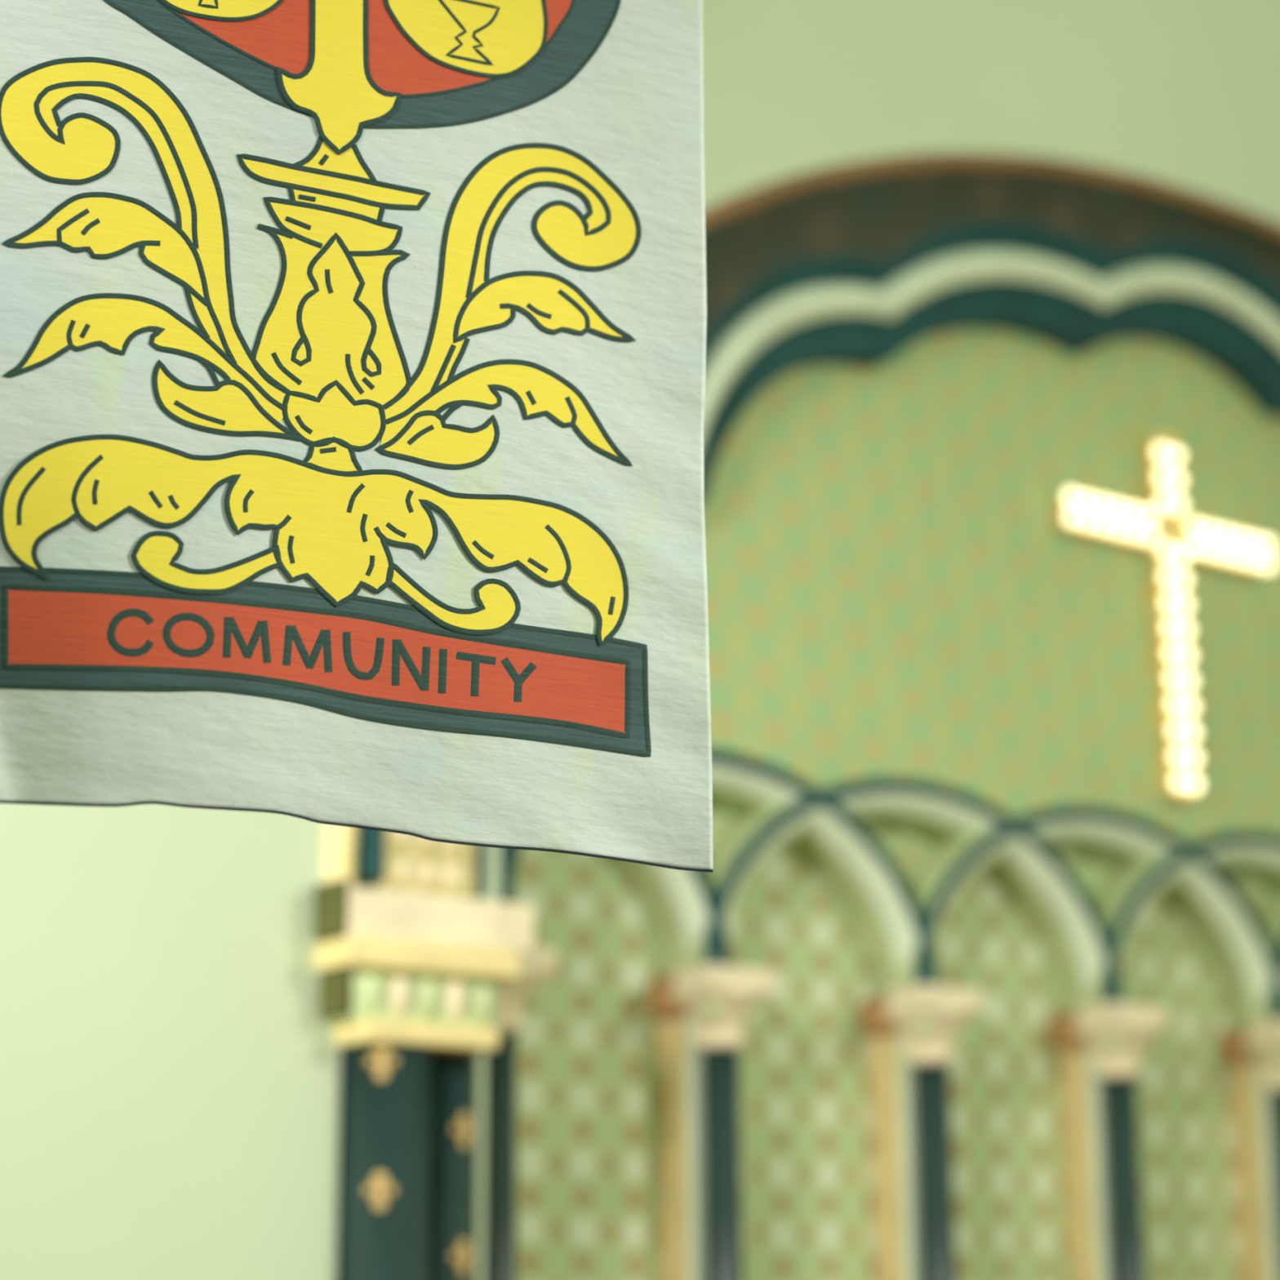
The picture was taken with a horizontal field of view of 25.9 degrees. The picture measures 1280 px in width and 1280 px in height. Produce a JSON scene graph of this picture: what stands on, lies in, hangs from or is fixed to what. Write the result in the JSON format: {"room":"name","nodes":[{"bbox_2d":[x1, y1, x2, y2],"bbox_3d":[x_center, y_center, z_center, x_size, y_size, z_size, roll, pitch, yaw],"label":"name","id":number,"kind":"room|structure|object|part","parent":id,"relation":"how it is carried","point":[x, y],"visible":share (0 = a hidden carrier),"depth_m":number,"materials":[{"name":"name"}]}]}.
{"room":"church","nodes":[
{"label":"church","id":0,"kind":"room"},
{"bbox_2d":[0,0,1279,1279],"bbox_3d":[-1.171,-0.923,6.128,25.000,8.000,0.350,10,-18,-36],"label":"wall","id":1,"kind":"structure","parent":0,"point":[170,1064],"depth_m":5.77,"materials":[{"name":"green paint"}]},
{"bbox_2d":[322,151,1279,902],"bbox_3d":[1.650,-0.135,8.069,6.048,2.379,0.305,10,-18,-36],"label":"arch surround","id":2,"kind":"object","parent":1,"relation":"attached to","point":[858,263],"visible":0.61,"depth_m":7.67,"materials":[{"name":"teal paint"}]},
{"bbox_2d":[512,802,1279,1279],"bbox_3d":[1.464,1.957,7.815,5.900,3.200,0.100,10,-18,-36],"label":"wall","id":3,"kind":"structure","parent":0,"point":[588,1125],"depth_m":7.21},
{"bbox_2d":[703,328,1279,844],"bbox_3d":[1.523,-0.266,8.272,5.800,1.935,0.150,10,-18,-36],"label":"wall","id":4,"kind":"structure","parent":0,"point":[895,590],"depth_m":7.71,"materials":[{"name":"green paint"}]},
{"bbox_2d":[1053,431,1275,799],"bbox_3d":[1.550,-0.079,8.098,0.880,1.085,0.077,10,-18,-36],"label":"cross","id":5,"kind":"object","parent":4,"relation":"attached to","point":[1169,539],"visible":1,"depth_m":8.07,"materials":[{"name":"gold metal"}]},
{"bbox_3d":[1.228,-0.407,7.899,0.040,0.040,0.030,10,-18,-36],"label":"bulb","id":6,"kind":"part","parent":5,"relation":"part of","materials":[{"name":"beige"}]},
{"bbox_3d":[1.228,-0.349,7.884,0.040,0.040,0.030,10,-18,-36],"label":"bulb","id":7,"kind":"part","parent":5,"relation":"part of","materials":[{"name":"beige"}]},
{"bbox_3d":[1.279,-0.398,7.936,0.040,0.040,0.030,10,-18,-36],"label":"bulb","id":8,"kind":"part","parent":5,"relation":"part of","materials":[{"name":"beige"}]},
{"bbox_3d":[1.279,-0.340,7.922,0.040,0.040,0.030,10,-18,-36],"label":"bulb","id":9,"kind":"part","parent":5,"relation":"part of","materials":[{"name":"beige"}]},
{"bbox_3d":[1.330,-0.389,7.974,0.040,0.040,0.030,10,-18,-36],"label":"bulb","id":10,"kind":"part","parent":5,"relation":"part of","materials":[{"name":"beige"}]},
{"bbox_3d":[1.330,-0.331,7.959,0.040,0.040,0.030,10,-18,-36],"label":"bulb","id":11,"kind":"part","parent":5,"relation":"part of","materials":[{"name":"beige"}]},
{"bbox_3d":[1.381,-0.380,8.012,0.040,0.040,0.030,10,-18,-36],"label":"bulb","id":12,"kind":"part","parent":5,"relation":"part of","materials":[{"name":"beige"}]},
{"bbox_3d":[1.381,-0.322,7.997,0.040,0.040,0.030,10,-18,-36],"label":"bulb","id":13,"kind":"part","parent":5,"relation":"part of","materials":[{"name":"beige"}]},
{"bbox_3d":[1.432,-0.371,8.049,0.040,0.040,0.030,10,-18,-36],"label":"bulb","id":14,"kind":"part","parent":5,"relation":"part of","materials":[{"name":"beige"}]},
{"bbox_3d":[1.432,-0.313,8.035,0.040,0.040,0.030,10,-18,-36],"label":"bulb","id":15,"kind":"part","parent":5,"relation":"part of","materials":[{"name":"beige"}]},
{"bbox_3d":[1.482,-0.362,8.087,0.040,0.040,0.030,10,-18,-36],"label":"bulb","id":16,"kind":"part","parent":5,"relation":"part of","materials":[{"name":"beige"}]},
{"bbox_3d":[1.483,-0.304,8.072,0.040,0.040,0.030,10,-18,-36],"label":"bulb","id":17,"kind":"part","parent":5,"relation":"part of","materials":[{"name":"beige glass"}]},
{"bbox_3d":[1.537,-0.554,8.179,0.040,0.040,0.030,10,-18,-36],"label":"bulb","id":18,"kind":"part","parent":5,"relation":"part of","materials":[{"name":"beige glass"}]},
{"bbox_3d":[1.537,-0.480,8.161,0.040,0.040,0.030,10,-18,-36],"label":"bulb","id":19,"kind":"part","parent":5,"relation":"part of","materials":[{"name":"beige glass"}]},
{"bbox_3d":[1.538,-0.406,8.142,0.040,0.040,0.030,10,-18,-36],"label":"bulb","id":20,"kind":"part","parent":5,"relation":"part of","materials":[{"name":"beige glass"}]},
{"bbox_3d":[1.539,-0.259,8.105,0.040,0.040,0.030,10,-18,-36],"label":"bulb","id":21,"kind":"part","parent":5,"relation":"part of","materials":[{"name":"beige glass"}]},
{"bbox_3d":[1.540,-0.185,8.086,0.040,0.040,0.030,10,-18,-36],"label":"bulb","id":22,"kind":"part","parent":5,"relation":"part of","materials":[{"name":"beige glass"}]},
{"bbox_3d":[1.540,-0.112,8.068,0.040,0.040,0.030,10,-18,-36],"label":"bulb","id":23,"kind":"part","parent":5,"relation":"part of","materials":[{"name":"beige glass"}]},
{"bbox_3d":[1.541,-0.038,8.049,0.040,0.040,0.030,10,-18,-36],"label":"bulb","id":24,"kind":"part","parent":5,"relation":"part of","materials":[{"name":"beige glass"}]},
{"bbox_3d":[1.541,0.036,8.031,0.040,0.040,0.030,10,-18,-36],"label":"bulb","id":25,"kind":"part","parent":5,"relation":"part of","materials":[{"name":"beige glass"}]},
{"bbox_3d":[1.542,0.110,8.012,0.040,0.040,0.030,10,-18,-36],"label":"bulb","id":26,"kind":"part","parent":5,"relation":"part of","materials":[{"name":"beige glass"}]},
{"bbox_3d":[1.585,-0.545,8.214,0.040,0.040,0.030,10,-18,-36],"label":"bulb","id":27,"kind":"part","parent":5,"relation":"part of","materials":[{"name":"beige glass"}]},
{"bbox_3d":[1.542,0.183,7.994,0.040,0.040,0.030,10,-18,-36],"label":"bulb","id":28,"kind":"part","parent":5,"relation":"part of","materials":[{"name":"beige glass"}]},
{"bbox_3d":[1.543,0.257,7.975,0.040,0.040,0.030,10,-18,-36],"label":"bulb","id":29,"kind":"part","parent":5,"relation":"part of","materials":[{"name":"beige glass"}]},
{"bbox_3d":[1.585,-0.471,8.196,0.040,0.040,0.030,10,-18,-36],"label":"bulb","id":30,"kind":"part","parent":5,"relation":"part of","materials":[{"name":"beige glass"}]},
{"bbox_3d":[1.586,-0.398,8.177,0.040,0.040,0.030,10,-18,-36],"label":"bulb","id":31,"kind":"part","parent":5,"relation":"part of","materials":[{"name":"beige glass"}]},
{"bbox_3d":[1.543,0.331,7.956,0.040,0.040,0.030,10,-18,-36],"label":"bulb","id":32,"kind":"part","parent":5,"relation":"part of","materials":[{"name":"beige glass"}]},
{"bbox_3d":[1.544,0.404,7.938,0.040,0.040,0.030,10,-18,-36],"label":"bulb","id":33,"kind":"part","parent":5,"relation":"part of","materials":[{"name":"beige glass"}]},
{"bbox_3d":[1.587,-0.250,8.140,0.040,0.040,0.030,10,-18,-36],"label":"bulb","id":34,"kind":"part","parent":5,"relation":"part of","materials":[{"name":"beige glass"}]},
{"bbox_3d":[1.587,-0.177,8.122,0.040,0.040,0.030,10,-18,-36],"label":"bulb","id":35,"kind":"part","parent":5,"relation":"part of","materials":[{"name":"beige glass"}]},
{"bbox_3d":[1.588,-0.103,8.103,0.040,0.040,0.030,10,-18,-36],"label":"bulb","id":36,"kind":"part","parent":5,"relation":"part of","materials":[{"name":"beige glass"}]},
{"bbox_3d":[1.588,-0.029,8.085,0.040,0.040,0.030,10,-18,-36],"label":"bulb","id":37,"kind":"part","parent":5,"relation":"part of","materials":[{"name":"beige glass"}]},
{"bbox_3d":[1.589,0.044,8.066,0.040,0.040,0.030,10,-18,-36],"label":"bulb","id":38,"kind":"part","parent":5,"relation":"part of","materials":[{"name":"beige glass"}]},
{"bbox_3d":[1.589,0.118,8.047,0.040,0.040,0.030,10,-18,-36],"label":"bulb","id":39,"kind":"part","parent":5,"relation":"part of","materials":[{"name":"beige glass"}]},
{"bbox_3d":[1.590,0.192,8.029,0.040,0.040,0.030,10,-18,-36],"label":"bulb","id":40,"kind":"part","parent":5,"relation":"part of","materials":[{"name":"beige glass"}]},
{"bbox_3d":[1.591,0.266,8.010,0.040,0.040,0.030,10,-18,-36],"label":"bulb","id":41,"kind":"part","parent":5,"relation":"part of","materials":[{"name":"beige glass"}]},
{"bbox_3d":[1.591,0.339,7.992,0.040,0.040,0.030,10,-18,-36],"label":"bulb","id":42,"kind":"part","parent":5,"relation":"part of","materials":[{"name":"beige glass"}]},
{"bbox_3d":[1.592,0.413,7.973,0.040,0.040,0.030,10,-18,-36],"label":"bulb","id":43,"kind":"part","parent":5,"relation":"part of","materials":[{"name":"beige glass"}]},
{"bbox_3d":[1.642,-0.333,8.205,0.040,0.040,0.030,10,-18,-36],"label":"bulb","id":44,"kind":"part","parent":5,"relation":"part of","materials":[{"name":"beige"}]},
{"bbox_3d":[1.642,-0.275,8.190,0.040,0.040,0.030,10,-18,-36],"label":"bulb","id":45,"kind":"part","parent":5,"relation":"part of","materials":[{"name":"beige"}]},
{"bbox_3d":[1.693,-0.324,8.242,0.040,0.040,0.030,10,-18,-36],"label":"bulb","id":46,"kind":"part","parent":5,"relation":"part of","materials":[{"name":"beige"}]},
{"bbox_3d":[1.693,-0.266,8.228,0.040,0.040,0.030,10,-18,-36],"label":"bulb","id":47,"kind":"part","parent":5,"relation":"part of","materials":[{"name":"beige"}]},
{"bbox_3d":[1.744,-0.315,8.280,0.040,0.040,0.030,10,-18,-36],"label":"bulb","id":48,"kind":"part","parent":5,"relation":"part of","materials":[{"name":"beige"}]},
{"bbox_3d":[1.744,-0.257,8.265,0.040,0.040,0.030,10,-18,-36],"label":"bulb","id":49,"kind":"part","parent":5,"relation":"part of","materials":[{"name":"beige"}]},
{"bbox_3d":[1.794,-0.306,8.318,0.040,0.040,0.030,10,-18,-36],"label":"bulb","id":50,"kind":"part","parent":5,"relation":"part of","materials":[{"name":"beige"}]},
{"bbox_3d":[1.795,-0.248,8.303,0.040,0.040,0.030,10,-18,-36],"label":"bulb","id":51,"kind":"part","parent":5,"relation":"part of","materials":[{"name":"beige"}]},
{"bbox_3d":[1.845,-0.297,8.356,0.040,0.040,0.030,10,-18,-36],"label":"bulb","id":52,"kind":"part","parent":5,"relation":"part of","materials":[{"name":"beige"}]},
{"bbox_3d":[1.846,-0.239,8.341,0.040,0.040,0.030,10,-18,-36],"label":"bulb","id":53,"kind":"part","parent":5,"relation":"part of","materials":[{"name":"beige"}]},
{"bbox_3d":[1.896,-0.288,8.393,0.040,0.040,0.030,10,-18,-36],"label":"bulb","id":54,"kind":"part","parent":5,"relation":"part of","materials":[{"name":"beige glass"}]},
{"bbox_3d":[1.897,-0.230,8.379,0.040,0.040,0.030,10,-18,-36],"label":"bulb","id":55,"kind":"part","parent":5,"relation":"part of","materials":[{"name":"beige glass"}]},
{"bbox_3d":[-0.394,-2.576,3.782,6.852,0.240,1.792,10,-18,-36],"label":"trim","id":56,"kind":"structure","parent":0,"visible":0},
{"bbox_2d":[0,0,713,871],"bbox_3d":[-0.376,-1.122,3.398,1.078,2.768,0.070,6,-15,-24],"label":"banner","id":57,"kind":"object","parent":56,"relation":"hanging from","point":[353,353],"visible":1,"depth_m":3.21,"materials":[{"name":"fabric"}]},
{"bbox_3d":[-0.335,0.021,3.120,0.785,0.147,0.043,6,-16,-25],"label":"name panel","id":58,"kind":"part","parent":57,"relation":"part of","materials":[{"name":"fabric"}]},
{"bbox_2d":[251,135,411,407],"bbox_3d":[-0.357,-0.432,3.241,0.190,0.331,0.047,10,-18,-36],"label":"vase","id":59,"kind":"object","parent":57,"relation":"on","point":[331,215],"depth_m":3.24,"materials":[{"name":"yellow fabric"}]},
{"bbox_3d":[-0.358,-0.535,3.269,0.233,0.034,0.003,6,-15,-23],"label":"drip plate","id":60,"kind":"part","parent":57,"relation":"part of","materials":[{"name":"yellow fabric"}]},
{"bbox_3d":[-0.358,-0.910,3.363,0.151,0.693,0.003,6,-16,-24],"label":"shield stem","id":61,"kind":"part","parent":57,"relation":"part of","materials":[{"name":"yellow fabric"}]},
{"label":"floor","id":62,"kind":"structure","parent":0,"visible":0},
{"bbox_2d":[313,827,534,1279],"bbox_3d":[-0.552,1.657,5.869,0.505,2.860,0.495,10,-18,-36],"label":"column","id":63,"kind":"object","parent":62,"relation":"on","point":[416,957],"visible":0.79,"depth_m":5.87,"materials":[{"name":"teal paint"}]},
{"bbox_2d":[363,1171,396,1210],"bbox_3d":[-0.537,1.138,5.743,0.069,0.080,0.013,-1,-14,1],"label":"flower","id":64,"kind":"object","parent":63,"relation":"on","point":[380,1188],"depth_m":5.74,"materials":[{"name":"gold metal"}]},
{"bbox_2d":[365,1044,398,1081],"bbox_3d":[-0.539,0.881,5.807,0.069,0.080,0.013,-1,-14,1],"label":"flower","id":65,"kind":"object","parent":63,"relation":"on","point":[381,1060],"depth_m":5.81,"materials":[{"name":"gold metal"}]},
{"bbox_3d":[-0.531,0.425,6.155,0.235,0.330,0.250,10,-18,-36],"label":"impost panel","id":66,"kind":"part","parent":63,"relation":"part of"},
{"bbox_2d":[449,1238,474,1276],"bbox_3d":[-0.372,1.307,5.887,0.014,0.080,0.069,-14,-19,43],"label":"flower","id":67,"kind":"object","parent":63,"relation":"on","point":[461,1250],"depth_m":5.88,"materials":[{"name":"gold metal"}]},
{"bbox_2d":[451,1111,475,1149],"bbox_3d":[-0.373,1.050,5.951,0.014,0.080,0.069,-14,-19,43],"label":"flower","id":68,"kind":"object","parent":63,"relation":"on","point":[463,1123],"depth_m":5.95,"materials":[{"name":"gold metal"}]},
{"bbox_2d":[484,946,556,1279],"bbox_3d":[-0.338,1.927,6.165,0.224,2.479,0.272,10,-18,-36],"label":"column","id":69,"kind":"structure","parent":62,"relation":"on","point":[535,969],"depth_m":6.31,"materials":[{"name":"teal paint"}]},
{"bbox_2d":[648,964,776,1279],"bbox_3d":[0.187,2.021,6.553,0.224,2.479,0.272,10,-18,-36],"label":"column","id":70,"kind":"structure","parent":62,"relation":"on","point":[703,1012],"depth_m":6.73,"materials":[{"name":"paint"}]},
{"bbox_2d":[619,860,730,977],"bbox_3d":[-0.147,0.501,6.747,0.845,0.576,0.172,10,-18,-36],"label":"arch","id":71,"kind":"object","parent":70,"relation":"on","point":[680,904],"visible":0.27,"depth_m":6.87,"materials":[{"name":"teal paint"}]},
{"bbox_2d":[860,984,983,1279],"bbox_3d":[0.744,2.120,6.965,0.224,2.479,0.272,10,-18,-36],"label":"column","id":72,"kind":"structure","parent":62,"relation":"on","point":[913,1031],"depth_m":7.15,"materials":[{"name":"paint"}]},
{"bbox_2d":[520,748,937,996],"bbox_3d":[0.145,0.553,6.964,1.510,0.576,0.172,10,-18,-36],"label":"arch","id":73,"kind":"object","parent":72,"relation":"on","point":[887,917],"visible":0.45,"depth_m":7.25,"materials":[{"name":"teal paint"}]},
{"bbox_2d":[1048,1002,1168,1279],"bbox_3d":[1.301,2.220,7.378,0.224,2.479,0.272,10,-18,-36],"label":"column","id":74,"kind":"structure","parent":62,"relation":"on","point":[1100,1047],"depth_m":7.56,"materials":[{"name":"paint"}]},
{"bbox_2d":[660,777,1124,1013],"bbox_3d":[0.702,0.653,7.376,1.510,0.576,0.172,10,-18,-36],"label":"arch","id":75,"kind":"object","parent":74,"relation":"on","point":[1076,942],"visible":0.88,"depth_m":7.48,"materials":[{"name":"teal paint"}]},
{"bbox_2d":[1218,1018,1279,1279],"bbox_3d":[1.857,2.320,7.790,0.224,2.479,0.272,10,-18,-36],"label":"column","id":76,"kind":"structure","parent":62,"relation":"on","point":[1251,1055],"depth_m":8.00,"materials":[{"name":"paint"}]},
{"bbox_2d":[871,805,1279,1028],"bbox_3d":[1.259,0.752,7.788,1.510,0.576,0.172,10,-18,-36],"label":"arch","id":77,"kind":"object","parent":76,"relation":"on","point":[1242,957],"visible":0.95,"depth_m":7.90,"materials":[{"name":"teal paint"}]},
{"bbox_3d":[2.414,2.419,8.202,0.224,2.479,0.272,10,-18,-36],"label":"column","id":78,"kind":"structure","parent":0,"visible":0},
{"bbox_2d":[1057,831,1279,1013],"bbox_3d":[1.816,0.852,8.200,1.510,0.576,0.172,10,-18,-36],"label":"arch","id":79,"kind":"object","parent":78,"relation":"on","point":[1120,897],"visible":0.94,"depth_m":7.91,"materials":[{"name":"teal paint"}]},
{"bbox_3d":[2.971,2.519,8.614,0.224,2.479,0.272,10,-18,-36],"label":"column","id":80,"kind":"structure","parent":0,"visible":0},
{"bbox_2d":[1226,887,1279,1028],"bbox_3d":[2.373,0.952,8.612,1.510,0.576,0.172,10,-18,-36],"label":"arch","id":81,"kind":"object","parent":80,"relation":"on","point":[1268,1008],"visible":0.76,"depth_m":8.15,"materials":[{"name":"teal paint"}]}
]}

